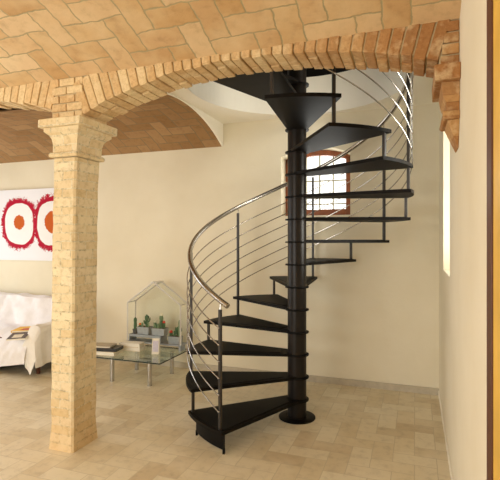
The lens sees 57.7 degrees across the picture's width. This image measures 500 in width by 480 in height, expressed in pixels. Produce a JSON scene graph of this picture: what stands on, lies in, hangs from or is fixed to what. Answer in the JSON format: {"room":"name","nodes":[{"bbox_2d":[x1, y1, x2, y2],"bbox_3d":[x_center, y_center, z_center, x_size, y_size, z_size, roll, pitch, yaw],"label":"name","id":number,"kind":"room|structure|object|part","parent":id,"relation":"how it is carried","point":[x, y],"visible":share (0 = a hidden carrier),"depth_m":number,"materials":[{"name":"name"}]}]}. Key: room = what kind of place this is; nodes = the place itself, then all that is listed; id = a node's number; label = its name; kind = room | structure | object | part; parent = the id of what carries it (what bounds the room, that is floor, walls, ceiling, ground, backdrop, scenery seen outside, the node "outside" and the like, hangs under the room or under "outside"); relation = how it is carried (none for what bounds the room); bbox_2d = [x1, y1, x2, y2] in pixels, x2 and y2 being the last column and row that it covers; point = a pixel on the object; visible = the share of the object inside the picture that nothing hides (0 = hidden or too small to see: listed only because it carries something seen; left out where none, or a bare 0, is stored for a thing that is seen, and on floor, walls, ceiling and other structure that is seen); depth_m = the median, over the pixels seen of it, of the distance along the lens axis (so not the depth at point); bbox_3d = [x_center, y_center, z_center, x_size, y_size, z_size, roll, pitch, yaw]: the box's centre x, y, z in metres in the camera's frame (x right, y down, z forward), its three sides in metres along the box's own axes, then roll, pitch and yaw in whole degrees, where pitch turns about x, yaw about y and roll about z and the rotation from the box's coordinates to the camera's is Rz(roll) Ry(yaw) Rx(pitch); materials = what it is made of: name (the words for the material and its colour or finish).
{"room":"living room","nodes":[
{"label":"living room","id":0,"kind":"room"},
{"bbox_2d":[0,94,221,162],"bbox_3d":[-2.758,-1.316,5.271,4.410,0.380,2.020,0,0,20],"label":"ceiling","id":1,"kind":"structure","parent":0,"point":[165,123],"depth_m":5.42,"materials":[{"name":"brown brick"}]},
{"bbox_2d":[0,103,438,387],"bbox_3d":[-1.172,0.084,5.950,7.528,3.000,0.340,0,0,20],"label":"wall","id":2,"kind":"structure","parent":0,"point":[374,317],"depth_m":5.30,"materials":[{"name":"beige paint"}]},
{"bbox_2d":[0,188,53,260],"bbox_3d":[-3.233,-0.216,6.497,2.140,1.010,0.040,0,0,20],"label":"picture","id":3,"kind":"object","parent":2,"relation":"attached to","point":[26,215],"visible":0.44,"depth_m":6.46},
{"bbox_2d":[167,92,222,145],"bbox_3d":[-0.677,-1.266,4.514,0.020,0.280,2.020,0,0,20],"label":"trim","id":4,"kind":"structure","parent":2,"relation":"attached to","point":[215,125],"depth_m":5.15,"materials":[{"name":"white paint"}]},
{"bbox_2d":[96,355,438,394],"bbox_3d":[-1.280,1.550,5.798,6.828,0.068,0.018,0,0,20],"label":"baseboard","id":5,"kind":"structure","parent":2,"relation":"attached to","point":[312,378],"depth_m":5.01,"materials":[{"name":"grey stone"}]},
{"bbox_2d":[286,150,349,215],"bbox_3d":[0.803,-0.658,5.295,0.783,0.765,0.070,0,0,20],"label":"window","id":6,"kind":"structure","parent":2,"relation":"in","point":[319,153],"depth_m":5.24,"materials":[{"name":"red wood"}]},
{"bbox_2d":[0,358,450,479],"bbox_3d":[-2.362,1.634,2.679,7.528,0.100,7.420,0,0,20],"label":"floor","id":7,"kind":"structure","parent":0,"point":[144,432],"depth_m":3.70,"materials":[{"name":"tile"}]},
{"bbox_2d":[0,337,40,373],"bbox_3d":[-3.268,1.184,6.005,2.010,0.800,0.770,0,0,20],"label":"sofa","id":8,"kind":"object","parent":7,"relation":"on","point":[38,369],"visible":0.11,"depth_m":5.36,"materials":[{"name":"brown wood"}]},
{"bbox_2d":[0,292,51,373],"bbox_3d":[-3.277,1.151,5.947,2.114,0.844,0.969,0,0,20],"label":"sofa cover","id":9,"kind":"object","parent":8,"relation":"on","point":[21,309],"visible":0.58,"depth_m":5.54,"materials":[{"name":"white fabric"}]},
{"bbox_2d":[6,332,27,340],"bbox_3d":[-2.677,1.113,5.261,0.213,0.068,0.179,0,0,-4],"label":"magazine","id":10,"kind":"object","parent":9,"relation":"on","point":[18,335],"visible":0.9,"depth_m":5.23,"materials":[{"name":"paper"}]},
{"bbox_2d":[12,334,23,337],"bbox_3d":[-2.681,1.108,5.244,0.110,0.002,0.090,-3,13,-4],"label":"picture","id":11,"kind":"object","parent":10,"relation":"attached to","point":[17,335],"depth_m":5.25},
{"bbox_2d":[11,326,30,332],"bbox_3d":[-2.741,1.090,5.540,0.262,0.061,0.182,0,0,10],"label":"book","id":12,"kind":"object","parent":9,"relation":"on","point":[24,328],"visible":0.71,"depth_m":5.49,"materials":[{"name":"orange paper"}]},
{"bbox_2d":[23,322,51,373],"bbox_3d":[-2.428,1.274,5.538,0.239,0.549,0.708,0,0,20],"label":"drape","id":13,"kind":"object","parent":9,"relation":"hanging from","point":[37,347],"depth_m":5.26,"materials":[{"name":"beige fabric"}]},
{"bbox_3d":[-2.510,1.524,5.383,0.060,0.120,0.058,0,0,20],"label":"leg","id":14,"kind":"part","parent":8,"relation":"part of","materials":[{"name":"brown wood"}]},
{"bbox_2d":[38,115,116,452],"bbox_3d":[-1.327,0.342,3.529,0.385,2.484,0.443,0,0,20],"label":"brick column","id":15,"kind":"structure","parent":7,"relation":"on","point":[78,141],"depth_m":3.43,"materials":[{"name":"beige brick"}]},
{"bbox_2d":[96,345,186,385],"bbox_3d":[-1.243,1.444,5.262,0.865,0.280,0.680,0,0,20],"label":"coffee table","id":16,"kind":"object","parent":7,"relation":"on","point":[172,356],"visible":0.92,"depth_m":5.08,"materials":[{"name":"clear glass"}]},
{"bbox_2d":[96,348,123,355],"bbox_3d":[-1.648,1.282,5.224,0.310,0.042,0.210,0,0,14],"label":"book","id":17,"kind":"object","parent":16,"relation":"on","point":[102,353],"visible":0.34,"depth_m":5.13,"materials":[{"name":"beige paper"}]},
{"bbox_2d":[96,345,123,351],"bbox_3d":[-1.638,1.242,5.220,0.310,0.036,0.180,0,0,11],"label":"book","id":18,"kind":"object","parent":17,"relation":"on","point":[115,348],"visible":0.5,"depth_m":5.13,"materials":[{"name":"black paper"}]},
{"bbox_2d":[96,342,116,347],"bbox_3d":[-1.690,1.214,5.239,0.250,0.018,0.190,0,0,8],"label":"book","id":19,"kind":"object","parent":18,"relation":"on","point":[98,344],"visible":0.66,"depth_m":5.21,"materials":[{"name":"beige paper"}]},
{"bbox_3d":[-1.548,1.451,5.102,0.060,0.266,0.060,0,0,20],"label":"leg","id":20,"kind":"part","parent":16,"relation":"part of","materials":[{"name":"silver metal"}]},
{"bbox_2d":[123,345,145,351],"bbox_3d":[-1.404,1.280,5.396,0.290,0.046,0.140,0,0,16],"label":"book","id":21,"kind":"object","parent":16,"relation":"on","point":[136,349],"visible":0.46,"depth_m":5.33,"materials":[{"name":"beige paper"}]},
{"bbox_2d":[119,341,143,347],"bbox_3d":[-1.404,1.236,5.396,0.270,0.042,0.125,0,0,14],"label":"book","id":22,"kind":"object","parent":21,"relation":"on","point":[138,344],"visible":0.92,"depth_m":5.35,"materials":[{"name":"paper"}]},
{"bbox_3d":[-1.384,1.451,5.553,0.060,0.266,0.060,0,0,20],"label":"leg","id":23,"kind":"part","parent":16,"relation":"part of","materials":[{"name":"silver metal"}]},
{"bbox_3d":[-1.243,1.311,5.262,0.865,0.014,0.680,0,0,20],"label":"glass","id":24,"kind":"part","parent":16,"relation":"part of","materials":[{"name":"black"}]},
{"bbox_3d":[-1.090,1.451,4.935,0.060,0.266,0.060,0,0,20],"label":"leg","id":25,"kind":"part","parent":16,"relation":"part of","materials":[{"name":"silver metal"}]},
{"bbox_2d":[152,338,159,353],"bbox_3d":[-1.079,1.216,5.213,0.085,0.175,0.063,0,0,6],"label":"greeting card","id":26,"kind":"object","parent":16,"relation":"on","point":[155,341],"visible":1,"depth_m":5.20,"materials":[{"name":"paper"}]},
{"bbox_2d":[152,341,157,351],"bbox_3d":[-1.081,1.216,5.195,0.065,0.122,0.021,0,0,6],"label":"print","id":27,"kind":"object","parent":26,"relation":"attached to","point":[154,343],"depth_m":5.20},
{"bbox_2d":[127,281,186,350],"bbox_3d":[-1.119,0.900,5.478,0.749,0.808,0.192,0,0,20],"label":"greenhouse","id":28,"kind":"object","parent":16,"relation":"on","point":[132,337],"visible":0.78,"depth_m":5.46,"materials":[{"name":"white paint"}]},
{"bbox_3d":[-1.490,0.992,5.523,0.016,0.465,0.016,0,0,-25],"label":"corner post","id":29,"kind":"part","parent":28,"relation":"part of","materials":[{"name":"white paint"}]},
{"bbox_2d":[132,317,136,333],"bbox_3d":[-1.402,1.042,5.549,0.068,0.200,0.067,0,0,20],"label":"potted cactus","id":30,"kind":"object","parent":28,"relation":"on","point":[135,318],"visible":0.98,"depth_m":5.53,"materials":[{"name":"plant"}]},
{"bbox_2d":[136,315,152,334],"bbox_3d":[-1.280,1.024,5.532,0.173,0.236,0.108,0,0,20],"label":"planter","id":31,"kind":"object","parent":28,"relation":"on","point":[145,329],"visible":1,"depth_m":5.50,"materials":[{"name":"grey concrete"}]},
{"bbox_2d":[129,333,166,342],"bbox_3d":[-1.243,1.183,5.523,0.444,0.082,0.146,0,0,20],"label":"shelf","id":32,"kind":"object","parent":28,"relation":"attached to","point":[132,337],"depth_m":5.49,"materials":[{"name":"grey metal"}]},
{"bbox_2d":[128,338,186,346],"bbox_3d":[-1.119,1.231,5.478,0.743,0.014,0.186,0,0,20],"label":"tray","id":33,"kind":"object","parent":28,"relation":"on","point":[147,341],"depth_m":5.43,"materials":[{"name":"grey metal"}]},
{"bbox_2d":[151,313,168,335],"bbox_3d":[-1.083,1.010,5.460,0.183,0.264,0.108,0,0,20],"label":"planter","id":34,"kind":"object","parent":28,"relation":"on","point":[159,329],"visible":1,"depth_m":5.42,"materials":[{"name":"grey metal"}]},
{"bbox_2d":[167,320,183,344],"bbox_3d":[-0.881,1.081,5.370,0.163,0.286,0.098,0,0,20],"label":"planter","id":35,"kind":"object","parent":28,"relation":"on","point":[174,338],"visible":0.91,"depth_m":5.34,"materials":[{"name":"grey metal"}]},
{"bbox_3d":[-0.807,0.992,5.274,0.016,0.465,0.016,0,0,-25],"label":"corner post","id":36,"kind":"part","parent":28,"relation":"part of","materials":[{"name":"white paint"}]},
{"bbox_3d":[-0.926,1.451,5.386,0.060,0.266,0.060,0,0,20],"label":"leg","id":37,"kind":"part","parent":16,"relation":"part of","materials":[{"name":"silver metal"}]},
{"bbox_2d":[186,66,413,453],"bbox_3d":[0.420,-0.614,4.059,1.970,4.395,1.970,0,0,20],"label":"spiral staircase","id":38,"kind":"structure","parent":7,"relation":"on","point":[297,109],"depth_m":3.96,"materials":[{"name":"black metal"}]},
{"bbox_3d":[-0.319,1.510,3.518,0.038,0.149,0.424,0,0,-36],"label":"riser panel","id":39,"kind":"part","parent":38,"relation":"part of","materials":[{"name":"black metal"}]},
{"bbox_3d":[0.420,1.577,4.059,0.326,0.014,0.326,0,0,20],"label":"plate","id":40,"kind":"part","parent":38,"relation":"part of","materials":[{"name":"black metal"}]},
{"bbox_3d":[0.420,-1.155,4.059,1.942,3.312,1.942,0,0,20],"label":"handrail","id":41,"kind":"part","parent":38,"relation":"part of","materials":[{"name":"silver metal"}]},
{"bbox_3d":[0.420,-0.970,4.060,1.954,3.251,1.956,0,0,20],"label":"rod","id":42,"kind":"part","parent":38,"relation":"part of","materials":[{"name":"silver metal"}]},
{"bbox_3d":[0.420,-0.847,4.060,1.954,3.251,1.956,0,0,20],"label":"rod","id":43,"kind":"part","parent":38,"relation":"part of","materials":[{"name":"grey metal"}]},
{"bbox_2d":[0,0,460,87],"bbox_3d":[-2.821,-1.506,1.564,6.828,0.590,4.440,0,0,20],"label":"ceiling","id":44,"kind":"structure","parent":0,"point":[41,40],"depth_m":2.80,"materials":[{"name":"brick"}]},
{"bbox_2d":[11,19,458,116],"bbox_3d":[-2.014,-0.141,3.781,6.828,3.450,0.263,0,0,20],"label":"wall","id":45,"kind":"structure","parent":0,"point":[441,55],"depth_m":2.75,"materials":[{"name":"brown brick"}]},
{"bbox_2d":[0,79,57,111],"bbox_3d":[-2.612,-1.176,3.997,2.582,0.489,0.291,0,0,20],"label":"trim","id":46,"kind":"structure","parent":45,"relation":"attached to","point":[29,94],"depth_m":3.54,"materials":[{"name":"brick"}]},
{"bbox_2d":[52,76,106,124],"bbox_3d":[-1.319,-1.056,3.523,0.282,0.306,0.289,0,0,20],"label":"trim","id":47,"kind":"structure","parent":45,"relation":"attached to","point":[69,82],"depth_m":3.40,"materials":[{"name":"brick"}]},
{"bbox_2d":[73,19,450,121],"bbox_3d":[-0.057,-1.173,3.067,2.582,0.495,0.291,0,0,20],"label":"brick arch","id":48,"kind":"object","parent":45,"relation":"attached to","point":[205,71],"depth_m":2.96,"materials":[{"name":"brick"}]},
{"bbox_2d":[171,67,438,123],"bbox_3d":[0.441,-1.601,4.080,2.418,0.410,2.070,0,0,20],"label":"ceiling","id":49,"kind":"structure","parent":0,"point":[226,105],"depth_m":4.76,"materials":[{"name":"white paint"}]},
{"bbox_2d":[282,66,351,76],"bbox_3d":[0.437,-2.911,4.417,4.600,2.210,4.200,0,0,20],"label":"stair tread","id":50,"kind":"structure","parent":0,"point":[310,72],"depth_m":6.45,"materials":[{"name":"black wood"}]},
{"bbox_2d":[439,0,486,479],"bbox_3d":[0.895,-0.166,1.281,0.350,3.500,7.020,0,0,20],"label":"wall","id":51,"kind":"structure","parent":0,"point":[462,173],"depth_m":2.15,"materials":[{"name":"beige paint"}]},
{"bbox_2d":[438,391,452,479],"bbox_3d":[1.366,1.559,3.095,0.006,0.050,3.252,0,0,20],"label":"baseboard","id":52,"kind":"structure","parent":51,"relation":"attached to","point":[450,469],"depth_m":3.53,"materials":[{"name":"white paint"}]},
{"bbox_2d":[432,62,460,152],"bbox_3d":[1.129,-0.731,2.627,0.129,0.430,0.430,0,0,20],"label":"corbel","id":53,"kind":"object","parent":51,"relation":"attached to","point":[446,77],"visible":1,"depth_m":2.48,"materials":[{"name":"brown brick"}]},
{"bbox_2d":[441,20,458,63],"bbox_3d":[1.146,-1.083,2.626,0.094,0.244,0.284,0,0,20],"label":"trim","id":54,"kind":"structure","parent":51,"relation":"attached to","point":[452,37],"depth_m":2.49,"materials":[{"name":"brick"}]},
{"bbox_2d":[487,0,499,479],"bbox_3d":[0.609,0.134,1.032,0.014,2.900,0.857,0,0,20],"label":"door","id":55,"kind":"structure","parent":51,"relation":"in","point":[493,6],"depth_m":1.35,"materials":[{"name":"brown wood"}]},
{"bbox_3d":[0.740,0.134,1.392,0.014,2.900,0.091,0,0,20],"label":"frame","id":56,"kind":"part","parent":55,"relation":"part of","materials":[{"name":"brown wood"}]}
]}

